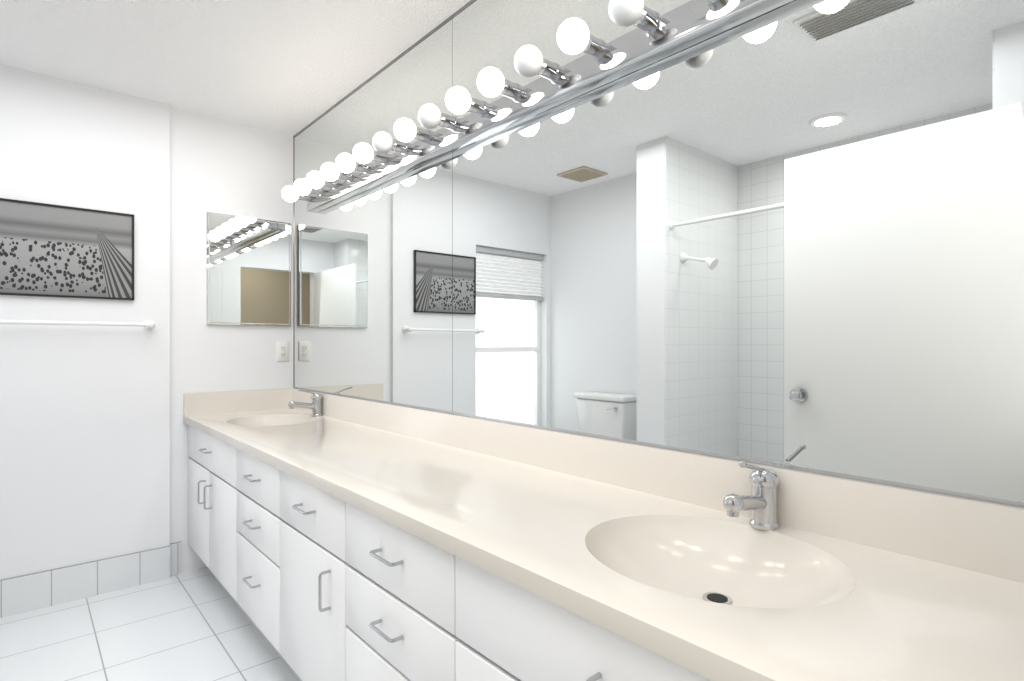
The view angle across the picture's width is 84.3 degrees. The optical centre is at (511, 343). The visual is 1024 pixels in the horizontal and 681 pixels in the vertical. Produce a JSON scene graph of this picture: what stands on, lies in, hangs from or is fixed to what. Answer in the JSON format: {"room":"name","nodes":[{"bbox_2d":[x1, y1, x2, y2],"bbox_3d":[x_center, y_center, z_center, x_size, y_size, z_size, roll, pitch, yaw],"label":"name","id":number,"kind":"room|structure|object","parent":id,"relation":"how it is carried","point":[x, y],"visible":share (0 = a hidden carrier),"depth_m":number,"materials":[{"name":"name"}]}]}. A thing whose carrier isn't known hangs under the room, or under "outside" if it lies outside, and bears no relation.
{"room":"bathroom","nodes":[
{"label":"bathroom","id":0,"kind":"room"},
{"bbox_2d":[0,64,292,579],"bbox_3d":[-2.155,-0.013,2.642,2.230,2.420,0.150,0,0,-41],"label":"wall","id":1,"kind":"structure","parent":0,"point":[84,444],"depth_m":2.76,"materials":[{"name":"white paint"}]},
{"bbox_2d":[0,198,133,299],"bbox_3d":[-2.055,-0.423,2.615,0.515,0.420,0.019,0,0,-41],"label":"picture frame","id":2,"kind":"object","parent":1,"relation":"attached to","point":[49,250],"visible":0.9,"depth_m":2.61,"materials":[{"name":"black"}]},
{"bbox_2d":[0,320,154,329],"bbox_3d":[-2.023,-0.093,2.605,0.662,0.052,0.079,0,0,-41],"label":"towel rail","id":3,"kind":"object","parent":1,"relation":"attached to","point":[148,324],"visible":1,"depth_m":2.60,"materials":[{"name":"white metal"}]},
{"bbox_2d":[0,545,169,617],"bbox_3d":[-2.301,1.115,2.411,1.464,0.165,0.009,0,0,-41],"label":"baseboard","id":4,"kind":"structure","parent":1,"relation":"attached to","point":[38,590],"depth_m":2.65,"materials":[{"name":"tile"}]},
{"bbox_2d":[170,541,180,575],"bbox_3d":[-1.746,1.115,2.931,0.054,0.165,0.009,0,0,-41],"label":"baseboard","id":5,"kind":"structure","parent":1,"relation":"attached to","point":[175,558],"depth_m":2.93,"materials":[{"name":"tile"}]},
{"bbox_2d":[206,212,290,325],"bbox_3d":[-1.463,-0.403,3.165,0.440,0.600,0.025,0,0,-41],"label":"medicine cabinet mirror","id":6,"kind":"object","parent":1,"relation":"attached to","point":[248,270],"visible":0.94,"depth_m":3.14,"materials":[{"name":"white mirror"}]},
{"bbox_2d":[277,341,288,360],"bbox_3d":[-1.332,0.045,3.289,0.070,0.115,0.008,0,0,-41],"label":"electrical outlet","id":7,"kind":"object","parent":1,"relation":"attached to","point":[282,350],"visible":1,"depth_m":3.29,"materials":[{"name":"white plastic"}]},
{"bbox_2d":[0,567,297,680],"bbox_3d":[-0.724,1.227,0.747,3.050,0.060,5.150,0,0,-41],"label":"floor","id":8,"kind":"structure","parent":0,"point":[194,625],"depth_m":2.29,"materials":[{"name":"tile"}]},
{"bbox_2d":[183,388,1023,680],"bbox_3d":[-0.431,0.714,1.899,0.590,0.967,3.284,0,0,-41],"label":"bathroom vanity","id":9,"kind":"object","parent":8,"relation":"on","point":[331,537],"visible":1,"depth_m":1.17,"materials":[{"name":"white"}]},
{"bbox_2d":[0,0,470,135],"bbox_3d":[-0.724,-1.253,0.747,3.050,0.060,5.150,0,0,-41],"label":"ceiling","id":10,"kind":"structure","parent":0,"point":[291,67],"depth_m":2.33,"materials":[{"name":"white paint"}]},
{"bbox_3d":[0.295,-0.013,1.609,0.120,2.420,4.920,0,0,-41],"label":"wall mirror","id":11,"kind":"object","parent":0,"visible":0},
{"bbox_2d":[282,0,1023,506],"bbox_3d":[-0.281,-0.480,2.030,0.198,1.484,3.284,0,0,-41],"label":"mirror","id":12,"kind":"object","parent":11,"relation":"attached to","point":[786,234],"visible":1,"depth_m":1.34,"materials":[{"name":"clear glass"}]}
]}

